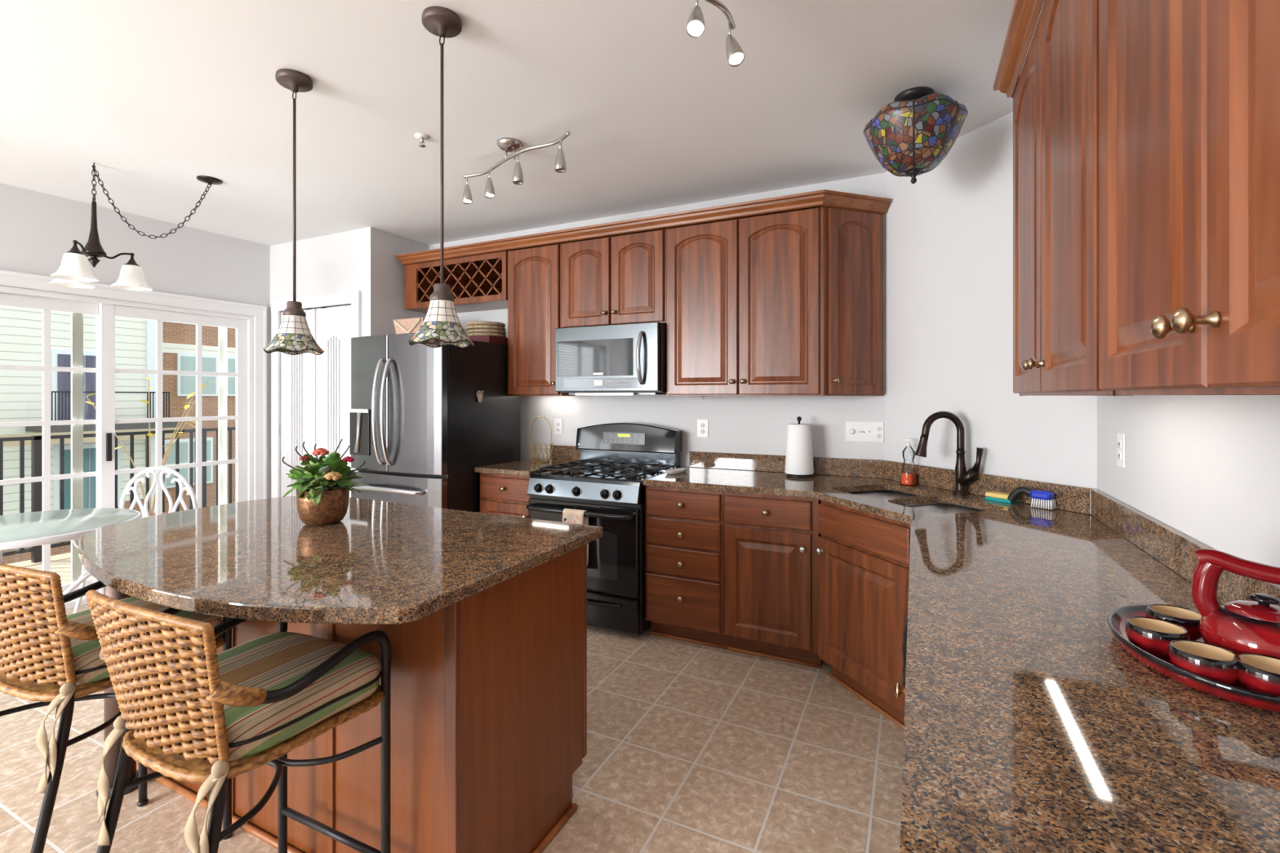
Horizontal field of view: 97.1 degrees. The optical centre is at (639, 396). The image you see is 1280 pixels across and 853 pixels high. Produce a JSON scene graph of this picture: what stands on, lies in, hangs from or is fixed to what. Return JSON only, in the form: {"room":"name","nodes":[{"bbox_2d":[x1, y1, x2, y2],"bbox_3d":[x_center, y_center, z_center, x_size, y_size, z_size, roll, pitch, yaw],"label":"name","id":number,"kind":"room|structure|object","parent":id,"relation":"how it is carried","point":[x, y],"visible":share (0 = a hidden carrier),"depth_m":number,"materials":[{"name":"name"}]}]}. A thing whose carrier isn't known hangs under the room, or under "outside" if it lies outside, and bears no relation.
{"room":"kitchen","nodes":[
{"label":"kitchen","id":0,"kind":"room"},
{"bbox_2d":[0,182,270,498],"bbox_3d":[-4.581,0.050,1.921,0.120,2.640,6.650,0,0,26],"label":"wall","id":1,"kind":"structure","parent":0,"point":[37,228],"depth_m":4.00,"materials":[{"name":"white paint"}]},
{"bbox_2d":[0,269,266,609],"bbox_3d":[-3.632,0.310,3.853,0.157,2.127,2.034,0,0,26],"label":"sliding door","id":2,"kind":"structure","parent":1,"relation":"in","point":[250,321],"depth_m":3.89,"materials":[{"name":"white wood"}]},
{"bbox_2d":[270,226,429,497],"bbox_3d":[-2.448,0.050,4.765,1.230,2.640,0.570,0,0,26],"label":"wall","id":3,"kind":"structure","parent":0,"point":[364,260],"depth_m":4.43,"materials":[{"name":"white paint"}]},
{"bbox_2d":[270,290,361,497],"bbox_3d":[-2.593,0.288,4.524,1.086,2.170,0.061,0,0,26],"label":"door","id":4,"kind":"structure","parent":3,"relation":"in","point":[316,389],"depth_m":4.51,"materials":[{"name":"white wood"}]},
{"bbox_2d":[0,604,903,852],"bbox_3d":[-1.929,1.400,0.882,5.760,0.060,7.340,0,0,26],"label":"floor","id":5,"kind":"structure","parent":0,"point":[692,748],"depth_m":2.10,"materials":[{"name":"beige tile"}]},
{"bbox_2d":[0,507,141,607],"bbox_3d":[-3.023,1.004,2.771,0.868,0.748,0.868,0,0,26],"label":"bistro table","id":6,"kind":"object","parent":5,"relation":"on","point":[24,530],"visible":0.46,"depth_m":2.81,"materials":[{"name":"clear glass"}]},
{"bbox_2d":[0,563,233,852],"bbox_3d":[-1.558,0.893,1.600,0.468,0.959,0.544,0,0,20],"label":"bar stool","id":7,"kind":"object","parent":5,"relation":"on","point":[49,656],"visible":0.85,"depth_m":1.41,"materials":[{"name":"wicker"}]},
{"bbox_2d":[45,596,221,684],"bbox_3d":[-1.535,0.696,1.663,0.432,0.093,0.377,0,0,20],"label":"cushion","id":8,"kind":"object","parent":7,"relation":"on","point":[86,667],"depth_m":1.47,"materials":[{"name":"fabric"}]},
{"bbox_2d":[96,586,137,799],"bbox_3d":[-1.818,0.937,1.979,0.124,0.866,0.124,0,0,26],"label":"support post","id":9,"kind":"object","parent":5,"relation":"on","point":[111,708],"visible":0.27,"depth_m":1.94,"materials":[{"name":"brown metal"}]},
{"bbox_2d":[73,466,198,613],"bbox_3d":[-3.188,0.917,3.551,0.525,0.910,0.430,0,0,1],"label":"chair","id":10,"kind":"object","parent":5,"relation":"on","point":[144,511],"visible":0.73,"depth_m":3.73,"materials":[{"name":"white"}]},
{"bbox_2d":[85,589,391,852],"bbox_3d":[-0.936,0.893,1.309,0.468,0.959,0.544,0,0,25],"label":"bar stool","id":11,"kind":"object","parent":5,"relation":"on","point":[211,719],"visible":1,"depth_m":1.19,"materials":[{"name":"wicker"}]},
{"bbox_2d":[172,631,379,760],"bbox_3d":[-0.908,0.696,1.369,0.432,0.093,0.377,0,0,25],"label":"cushion","id":12,"kind":"object","parent":11,"relation":"on","point":[274,660],"depth_m":1.31,"materials":[{"name":"fabric"}]},
{"bbox_2d":[136,543,586,852],"bbox_3d":[-1.014,0.938,2.013,1.576,0.867,0.626,0,0,26],"label":"kitchen island","id":13,"kind":"object","parent":5,"relation":"on","point":[489,686],"visible":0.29,"depth_m":1.58,"materials":[{"name":"brown wood"}]},
{"bbox_2d":[78,495,602,624],"bbox_3d":[-1.116,0.483,1.916,1.682,0.037,1.044,0,0,26],"label":"island countertop","id":14,"kind":"structure","parent":13,"relation":"on","point":[384,562],"depth_m":1.63,"materials":[{"name":"brown stone"}]},
{"bbox_2d":[281,439,369,525],"bbox_3d":[-1.162,0.312,2.092,0.278,0.305,0.291,0,0,26],"label":"potted plant","id":15,"kind":"object","parent":14,"relation":"on","point":[322,486],"visible":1,"depth_m":2.03,"materials":[{"name":"green plant"}]},
{"bbox_2d":[347,333,520,512],"bbox_3d":[-1.438,0.472,3.932,0.825,1.735,0.886,0,0,26],"label":"refrigerator","id":16,"kind":"object","parent":5,"relation":"on","point":[420,427],"visible":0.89,"depth_m":3.61,"materials":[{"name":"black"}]},
{"bbox_2d":[393,317,424,333],"bbox_3d":[-1.623,-0.462,4.139,0.300,0.190,0.214,0,0,26],"label":"wicker basket","id":17,"kind":"object","parent":16,"relation":"on","point":[407,325],"visible":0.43,"depth_m":4.06,"materials":[{"name":"beige wicker"}]},
{"bbox_2d":[475,391,483,402],"bbox_3d":[-1.058,0.001,3.739,0.040,0.077,0.059,0,0,26],"label":"clip","id":18,"kind":"object","parent":16,"relation":"attached to","point":[479,397],"visible":1,"depth_m":3.73,"materials":[{"name":"beige"}]},
{"bbox_2d":[476,395,483,402],"bbox_3d":[-1.058,0.015,3.739,0.040,0.050,0.039,0,0,26],"label":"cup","id":19,"kind":"object","parent":18,"relation":"on","point":[479,397],"depth_m":3.73,"materials":[{"name":"beige"}]},
{"bbox_2d":[468,335,507,344],"bbox_3d":[-1.107,-0.393,4.080,0.300,0.052,0.290,0,0,26],"label":"storage box","id":20,"kind":"object","parent":16,"relation":"on","point":[490,339],"visible":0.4,"depth_m":3.93,"materials":[{"name":"red"}]},
{"bbox_2d":[466,332,506,337],"bbox_3d":[-1.105,-0.432,4.073,0.281,0.024,0.281,0,0,26],"label":"woven placemat","id":21,"kind":"object","parent":20,"relation":"on","point":[476,334],"visible":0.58,"depth_m":3.95,"materials":[{"name":"wicker"}]},
{"bbox_2d":[466,328,506,334],"bbox_3d":[-1.102,-0.458,4.067,0.273,0.024,0.273,0,0,26],"label":"woven placemat","id":22,"kind":"object","parent":21,"relation":"on","point":[471,331],"visible":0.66,"depth_m":3.96,"materials":[{"name":"wicker"}]},
{"bbox_2d":[465,324,506,330],"bbox_3d":[-1.109,-0.484,4.066,0.281,0.024,0.281,0,0,26],"label":"woven placemat","id":23,"kind":"object","parent":22,"relation":"on","point":[472,326],"visible":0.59,"depth_m":3.95,"materials":[{"name":"wicker"}]},
{"bbox_2d":[466,320,505,327],"bbox_3d":[-1.105,-0.511,4.060,0.273,0.024,0.273,0,0,26],"label":"woven placemat","id":24,"kind":"object","parent":23,"relation":"on","point":[476,322],"visible":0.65,"depth_m":3.94,"materials":[{"name":"wicker"}]},
{"bbox_2d":[480,472,531,518],"bbox_3d":[-0.740,0.935,3.873,0.442,0.872,0.641,0,0,26],"label":"base cabinet","id":25,"kind":"object","parent":5,"relation":"on","point":[505,495],"visible":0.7,"depth_m":3.61,"materials":[{"name":"brown wood"}]},
{"bbox_2d":[474,457,579,476],"bbox_3d":[-0.744,0.481,3.886,0.444,0.032,0.640,0,0,26],"label":"countertop","id":26,"kind":"structure","parent":25,"relation":"on","point":[526,467],"depth_m":3.70,"materials":[{"name":"brown stone"}]},
{"bbox_2d":[528,415,553,462],"bbox_3d":[-0.697,0.301,3.986,0.178,0.325,0.174,0,0,26],"label":"wire basket","id":27,"kind":"object","parent":26,"relation":"on","point":[538,416],"visible":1,"depth_m":3.97,"materials":[{"name":"gold metal"}]},
{"bbox_2d":[526,422,681,635],"bbox_3d":[-0.221,0.760,3.565,0.755,1.160,0.730,0,0,26],"label":"gas range","id":28,"kind":"object","parent":5,"relation":"on","point":[615,458],"visible":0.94,"depth_m":3.27,"materials":[{"name":"black metal"}]},
{"bbox_2d":[562,508,588,565],"bbox_3d":[-0.372,0.835,3.249,0.152,0.370,0.048,0,0,26],"label":"dish towel","id":29,"kind":"object","parent":28,"relation":"hanging from","point":[570,516],"visible":0.21,"depth_m":3.24,"materials":[{"name":"beige fabric"}]},
{"bbox_2d":[531,483,650,635],"bbox_3d":[-0.198,0.912,3.613,0.755,0.855,0.625,0,0,26],"label":"oven","id":30,"kind":"object","parent":28,"relation":"in","point":[643,625],"depth_m":3.20,"materials":[{"name":"black metal"}]},
{"bbox_2d":[534,464,666,481],"bbox_3d":[-0.203,0.482,3.601,0.755,0.008,0.540,0,0,26],"label":"cooktop","id":31,"kind":"object","parent":28,"relation":"in","point":[554,473],"depth_m":3.48,"materials":[{"name":"black metal"}]},
{"bbox_2d":[645,485,728,649],"bbox_3d":[0.354,0.935,3.341,0.458,0.872,0.641,0,0,26],"label":"base cabinet","id":32,"kind":"object","parent":5,"relation":"on","point":[685,526],"visible":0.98,"depth_m":3.08,"materials":[{"name":"brown wood"}]},
{"bbox_2d":[724,491,822,668],"bbox_3d":[0.779,0.935,3.134,0.485,0.872,0.641,0,0,26],"label":"base cabinet","id":33,"kind":"object","parent":5,"relation":"on","point":[771,541],"visible":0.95,"depth_m":2.88,"materials":[{"name":"brown wood"}]},
{"bbox_2d":[815,500,911,729],"bbox_3d":[1.096,0.935,2.514,0.351,0.872,0.613,0,0,-20],"label":"base cabinet","id":34,"kind":"object","parent":5,"relation":"on","point":[864,557],"visible":0.73,"depth_m":2.46,"materials":[{"name":"brown wood"}]},
{"bbox_2d":[893,681,905,698],"bbox_3d":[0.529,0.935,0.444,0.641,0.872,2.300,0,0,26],"label":"cabinet knob","id":35,"kind":"object","parent":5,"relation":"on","point":[899,691],"visible":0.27,"depth_m":1.16,"materials":[{"name":"gold metal"}]},
{"bbox_2d":[642,466,1279,852],"bbox_3d":[0.314,0.481,1.484,2.003,0.032,4.045,0,0,26],"label":"countertop","id":36,"kind":"structure","parent":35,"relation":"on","point":[1028,727],"depth_m":0.84,"materials":[{"name":"brown stone"}]},
{"bbox_2d":[664,467,687,474],"bbox_3d":[0.223,0.454,3.422,0.083,0.024,0.206,0,0,41],"label":"spoon rest","id":37,"kind":"object","parent":36,"relation":"on","point":[679,470],"visible":1,"depth_m":3.40,"materials":[{"name":"white ceramic"}]},
{"bbox_2d":[784,416,813,478],"bbox_3d":[0.925,0.291,3.286,0.162,0.347,0.162,0,0,26],"label":"paper towel holder","id":38,"kind":"object","parent":36,"relation":"on","point":[799,456],"visible":1,"depth_m":3.23,"materials":[{"name":"white paper"}]},
{"bbox_2d":[900,438,916,485],"bbox_3d":[1.412,0.345,2.972,0.080,0.240,0.080,0,0,26],"label":"soap bottle","id":39,"kind":"object","parent":36,"relation":"on","point":[906,478],"visible":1,"depth_m":2.96,"materials":[{"name":"orange liquid"}]},
{"bbox_2d":[852,491,980,514],"bbox_3d":[1.259,0.603,2.614,0.424,0.196,0.714,0,0,-20],"label":"sink","id":40,"kind":"object","parent":36,"relation":"in","point":[937,508],"visible":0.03,"depth_m":2.63,"materials":[{"name":"silver metal"}]},
{"bbox_2d":[914,411,983,495],"bbox_3d":[1.463,0.268,2.694,0.288,0.393,0.094,0,0,19],"label":"faucet","id":41,"kind":"object","parent":36,"relation":"on","point":[963,477],"visible":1,"depth_m":2.68,"materials":[{"name":"brown metal"}]},
{"bbox_2d":[985,491,1017,503],"bbox_3d":[1.605,0.448,2.511,0.064,0.034,0.110,0,0,-29],"label":"sponge","id":42,"kind":"object","parent":36,"relation":"on","point":[990,495],"visible":0.9,"depth_m":2.50,"materials":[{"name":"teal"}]},
{"bbox_2d":[1007,486,1057,509],"bbox_3d":[1.645,0.423,2.384,0.052,0.078,0.175,0,0,-34],"label":"scrub brush","id":43,"kind":"object","parent":36,"relation":"on","point":[1040,499],"visible":1,"depth_m":2.35,"materials":[{"name":"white plastic"}]},
{"bbox_2d":[1106,604,1279,712],"bbox_3d":[1.006,0.449,0.990,0.285,0.033,0.399,0,0,26],"label":"serving tray","id":44,"kind":"object","parent":36,"relation":"on","point":[1117,618],"visible":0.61,"depth_m":0.90,"materials":[{"name":"ceramic"}]},
{"bbox_2d":[1124,616,1189,658],"bbox_3d":[0.918,0.430,1.006,0.085,0.048,0.085,0,0,26],"label":"tea cup","id":45,"kind":"object","parent":44,"relation":"on","point":[1153,636],"visible":0.81,"depth_m":0.99,"materials":[{"name":"ceramic"}]},
{"bbox_2d":[1146,604,1202,640],"bbox_3d":[1.012,0.430,1.068,0.085,0.048,0.085,0,0,26],"label":"tea cup","id":46,"kind":"object","parent":44,"relation":"on","point":[1189,620],"visible":0.49,"depth_m":1.07,"materials":[{"name":"ceramic"}]},
{"bbox_2d":[1168,640,1242,684],"bbox_3d":[0.904,0.430,0.907,0.085,0.048,0.085,0,0,26],"label":"tea cup","id":47,"kind":"object","parent":44,"relation":"on","point":[1211,661],"visible":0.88,"depth_m":0.90,"materials":[{"name":"ceramic"}]},
{"bbox_2d":[1191,549,1279,658],"bbox_3d":[1.034,0.361,0.932,0.163,0.186,0.187,0,0,26],"label":"teapot","id":48,"kind":"object","parent":44,"relation":"on","point":[1236,626],"visible":0.94,"depth_m":0.94,"materials":[{"name":"ceramic"}]},
{"bbox_2d":[1231,653,1279,696],"bbox_3d":[0.958,0.430,0.857,0.085,0.048,0.085,0,0,26],"label":"tea cup","id":49,"kind":"object","parent":44,"relation":"on","point":[1258,673],"visible":0.85,"depth_m":0.86,"materials":[{"name":"ceramic"}]},
{"bbox_2d":[902,560,909,688],"bbox_3d":[1.154,0.889,1.758,0.606,0.762,0.600,0,0,26],"label":"dishwasher","id":50,"kind":"object","parent":5,"relation":"on","point":[906,592],"visible":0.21,"depth_m":1.66,"materials":[{"name":"black"}]},
{"bbox_2d":[0,0,1044,245],"bbox_3d":[-1.929,-1.310,0.882,5.760,0.080,7.340,0,0,26],"label":"ceiling","id":51,"kind":"structure","parent":0,"point":[160,95],"depth_m":2.39,"materials":[{"name":"white paint"}]},
{"bbox_2d":[48,162,222,291],"bbox_3d":[-2.843,-0.940,3.215,0.447,0.661,0.711,0,0,43],"label":"chandelier","id":52,"kind":"object","parent":51,"relation":"hanging from","point":[74,272],"visible":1,"depth_m":3.08,"materials":[{"name":"white glass"}]},
{"bbox_2d":[262,68,324,355],"bbox_3d":[-1.377,-0.720,2.254,0.208,1.100,0.208,0,0,30],"label":"pendant light","id":53,"kind":"object","parent":51,"relation":"hanging from","point":[293,336],"visible":1,"depth_m":2.23,"materials":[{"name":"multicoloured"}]},
{"bbox_2d":[414,133,429,147],"bbox_3d":[-1.065,-1.246,2.764,0.070,0.048,0.070,0,0,26],"label":"sprinkler","id":54,"kind":"object","parent":51,"relation":"attached to","point":[421,136],"visible":1,"depth_m":2.76,"materials":[{"name":"white plastic"}]},
{"bbox_2d":[408,5,474,347],"bbox_3d":[-0.666,-0.720,1.903,0.208,1.100,0.208,0,0,22],"label":"pendant light","id":55,"kind":"object","parent":51,"relation":"hanging from","point":[441,326],"visible":1,"depth_m":1.88,"materials":[{"name":"glass"}]},
{"bbox_2d":[462,131,570,204],"bbox_3d":[-0.623,-1.154,2.816,0.812,0.233,0.124,0,0,34],"label":"track light","id":56,"kind":"object","parent":51,"relation":"attached to","point":[508,144],"visible":1,"depth_m":2.79,"materials":[{"name":"silver metal"}]},
{"bbox_2d":[686,0,744,66],"bbox_3d":[0.101,-1.153,1.494,0.141,0.233,0.754,0,0,38],"label":"track light","id":57,"kind":"object","parent":51,"relation":"attached to","point":[695,22],"visible":1,"depth_m":1.73,"materials":[{"name":"silver metal"}]},
{"bbox_2d":[862,86,968,183],"bbox_3d":[1.159,-1.084,2.394,0.383,0.372,0.398,0,0,-7],"label":"ceiling light","id":58,"kind":"object","parent":51,"relation":"attached to","point":[913,134],"visible":1,"depth_m":2.29,"materials":[{"name":"multicoloured glass"}]},
{"bbox_2d":[429,173,884,493],"bbox_3d":[-0.213,0.050,4.051,3.615,2.640,0.100,0,0,26],"label":"wall","id":59,"kind":"structure","parent":0,"point":[743,424],"depth_m":3.65,"materials":[{"name":"white paint"}]},
{"bbox_2d":[404,250,507,313],"bbox_3d":[-1.327,-0.858,4.359,1.002,0.357,0.320,0,0,26],"label":"wine rack cabinet","id":60,"kind":"object","parent":59,"relation":"attached to","point":[479,282],"visible":0.81,"depth_m":4.22,"materials":[{"name":"brown wood"}]},
{"bbox_2d":[394,189,891,265],"bbox_3d":[-0.246,-1.062,3.800,3.533,0.073,0.360,0,0,26],"label":"crown molding","id":61,"kind":"structure","parent":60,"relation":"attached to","point":[824,197],"depth_m":3.42,"materials":[{"name":"brown wood"}]},
{"bbox_2d":[507,243,585,395],"bbox_3d":[-0.678,-0.518,4.026,0.458,1.034,0.351,0,0,26],"label":"upper cabinet","id":62,"kind":"object","parent":59,"relation":"attached to","point":[534,273],"visible":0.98,"depth_m":3.90,"materials":[{"name":"brown wood"}]},
{"bbox_2d":[554,418,562,435],"bbox_3d":[-0.603,0.225,4.179,0.072,0.118,0.009,0,0,26],"label":"wall outlet","id":63,"kind":"object","parent":59,"relation":"attached to","point":[557,422],"visible":1,"depth_m":4.18,"materials":[{"name":"white plastic"}]},
{"bbox_2d":[551,444,579,460],"bbox_3d":[-0.526,0.413,4.133,0.280,0.102,0.023,0,0,26],"label":"backsplash","id":64,"kind":"structure","parent":59,"relation":"attached to","point":[559,452],"depth_m":4.13,"materials":[{"name":"brown stone"}]},
{"bbox_2d":[561,228,666,328],"bbox_3d":[-0.130,-0.743,3.760,0.768,0.584,0.351,0,0,26],"label":"upper cabinet","id":65,"kind":"object","parent":59,"relation":"attached to","point":[619,279],"visible":0.87,"depth_m":3.62,"materials":[{"name":"brown wood"}]},
{"bbox_2d":[555,321,666,395],"bbox_3d":[-0.154,-0.227,3.688,0.752,0.441,0.442,0,0,26],"label":"microwave","id":66,"kind":"object","parent":65,"relation":"attached to","point":[628,358],"visible":0.98,"depth_m":3.53,"materials":[{"name":"silver metal"}]},
{"bbox_2d":[697,419,708,437],"bbox_3d":[0.408,0.210,3.688,0.078,0.118,0.009,0,0,26],"label":"wall outlet","id":67,"kind":"object","parent":59,"relation":"attached to","point":[702,424],"visible":1,"depth_m":3.69,"materials":[{"name":"white plastic"}]},
{"bbox_2d":[666,206,823,395],"bbox_3d":[0.633,-0.518,3.389,0.933,1.034,0.351,0,0,26],"label":"upper cabinet","id":68,"kind":"object","parent":59,"relation":"attached to","point":[744,296],"visible":0.96,"depth_m":3.24,"materials":[{"name":"brown wood"}]},
{"bbox_2d":[689,451,882,478],"bbox_3d":[0.852,0.413,3.462,1.165,0.102,0.023,0,0,26],"label":"backsplash","id":69,"kind":"structure","parent":59,"relation":"attached to","point":[864,468],"depth_m":3.46,"materials":[{"name":"brown stone"}]},
{"bbox_2d":[823,206,883,395],"bbox_3d":[1.181,-0.518,3.143,0.286,1.033,0.300,0,0,29],"label":"upper cabinet","id":70,"kind":"object","parent":59,"relation":"attached to","point":[853,240],"visible":1,"depth_m":3.12,"materials":[{"name":"brown wood"}]},
{"bbox_2d":[845,421,884,442],"bbox_3d":[1.292,0.204,3.252,0.201,0.117,0.019,0,0,26],"label":"switch plate","id":71,"kind":"object","parent":59,"relation":"attached to","point":[855,431],"visible":1,"depth_m":3.24,"materials":[{"name":"white plastic"}]},
{"bbox_2d":[848,426,881,438],"bbox_3d":[1.293,0.205,3.248,0.176,0.073,0.014,0,0,26],"label":"outlet","id":72,"kind":"object","parent":71,"relation":"attached to","point":[855,432],"depth_m":3.25,"materials":[{"name":"white plastic"}]},
{"bbox_2d":[884,111,1097,511],"bbox_3d":[1.667,0.050,2.741,0.165,2.640,1.221,0,0,-22],"label":"wall","id":73,"kind":"structure","parent":0,"point":[948,233],"depth_m":2.73,"materials":[{"name":"white paint"}]},
{"bbox_2d":[882,460,1093,515],"bbox_3d":[1.575,0.413,2.707,0.021,0.102,1.077,0,0,-21],"label":"backsplash","id":74,"kind":"structure","parent":73,"relation":"attached to","point":[1067,497],"depth_m":2.58,"materials":[{"name":"brown stone"}]},
{"bbox_2d":[1149,604,1200,619],"bbox_3d":[1.012,0.428,1.068,0.074,0.040,0.074,0,0,26],"label":"tea","id":75,"kind":"object","parent":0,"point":[1157,611],"depth_m":1.09,"materials":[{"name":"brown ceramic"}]},
{"bbox_2d":[1097,395,1279,567],"bbox_3d":[0.439,0.050,-0.675,0.100,2.640,6.370,0,0,26],"label":"wall","id":76,"kind":"structure","parent":0,"point":[1206,468],"depth_m":1.40,"materials":[{"name":"white paint"}]},
{"bbox_2d":[1013,0,1133,395],"bbox_3d":[1.185,-0.518,1.428,0.357,1.034,0.998,0,0,26],"label":"upper cabinet","id":77,"kind":"object","parent":76,"relation":"attached to","point":[1055,97],"visible":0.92,"depth_m":1.34,"materials":[{"name":"brown wood"}]},
{"bbox_2d":[993,0,1044,97],"bbox_3d":[1.004,-1.062,1.052,0.385,0.073,1.950,0,0,26],"label":"crown molding","id":78,"kind":"structure","parent":77,"relation":"attached to","point":[1025,13],"depth_m":1.70,"materials":[{"name":"brown wood"}]},
{"bbox_2d":[1116,432,1125,468],"bbox_3d":[1.651,0.185,1.944,0.009,0.118,0.072,0,0,26],"label":"wall outlet","id":79,"kind":"object","parent":76,"relation":"attached to","point":[1121,437],"visible":1,"depth_m":1.93,"materials":[{"name":"white plastic"}]},
{"bbox_2d":[1090,488,1279,605],"bbox_3d":[1.047,0.413,0.718,0.021,0.102,3.306,0,0,26],"label":"backsplash","id":80,"kind":"structure","parent":76,"relation":"attached to","point":[1168,545],"depth_m":1.55,"materials":[{"name":"brown stone"}]},
{"bbox_2d":[1098,0,1279,395],"bbox_3d":[0.771,-0.518,0.579,0.359,1.034,0.888,0,0,26],"label":"upper cabinet","id":81,"kind":"object","parent":76,"relation":"attached to","point":[1189,90],"visible":1,"depth_m":0.69,"materials":[{"name":"brown wood"}]},
{"label":"outside","id":82,"kind":"structure","parent":0,"visible":0},
{"bbox_2d":[5,552,93,586],"bbox_3d":[-4.950,1.500,3.518,1.920,0.140,10.000,0,0,26],"label":"deck","id":83,"kind":"object","parent":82,"point":[60,564],"depth_m":4.78,"materials":[{"name":"beige wood"}]},
{"bbox_2d":[0,426,235,563],"bbox_3d":[-5.434,0.885,4.421,0.060,1.090,8.800,0,0,26],"label":"deck railing","id":84,"kind":"object","parent":83,"relation":"on","point":[37,440],"visible":0.26,"depth_m":5.03,"materials":[{"name":"black metal"}]},
{"bbox_2d":[85,377,217,517],"bbox_3d":[-4.539,0.633,5.338,0.697,1.594,0.853,0,0,26],"label":"potted shrub","id":85,"kind":"object","parent":83,"relation":"on","point":[151,513],"visible":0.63,"depth_m":5.24,"materials":[{"name":"yellow plant"}]},
{"bbox_2d":[141,511,168,517],"bbox_3d":[-4.521,1.270,5.223,0.380,0.320,0.380,0,0,26],"label":"chair cushion","id":86,"kind":"object","parent":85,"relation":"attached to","point":[154,513],"depth_m":5.36,"materials":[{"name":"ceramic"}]},
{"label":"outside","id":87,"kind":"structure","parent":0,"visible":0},
{"bbox_3d":[-25.737,7.420,23.632,53.040,0.100,100.000,0,0,26],"label":"ground","id":88,"kind":"structure","parent":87,"visible":0},
{"bbox_2d":[0,306,177,564],"bbox_3d":[-23.816,-1.630,9.540,7.620,18.000,24.332,0,0,26],"label":"apartment building","id":89,"kind":"structure","parent":88,"relation":"on","point":[20,328],"depth_m":17.20,"materials":[{"name":"beige"}]},
{"bbox_2d":[162,321,235,512],"bbox_3d":[-13.775,-2.630,34.680,6.095,20.000,29.668,0,0,26],"label":"brick building","id":90,"kind":"structure","parent":88,"relation":"on","point":[179,340],"depth_m":21.39,"materials":[{"name":"orange"}]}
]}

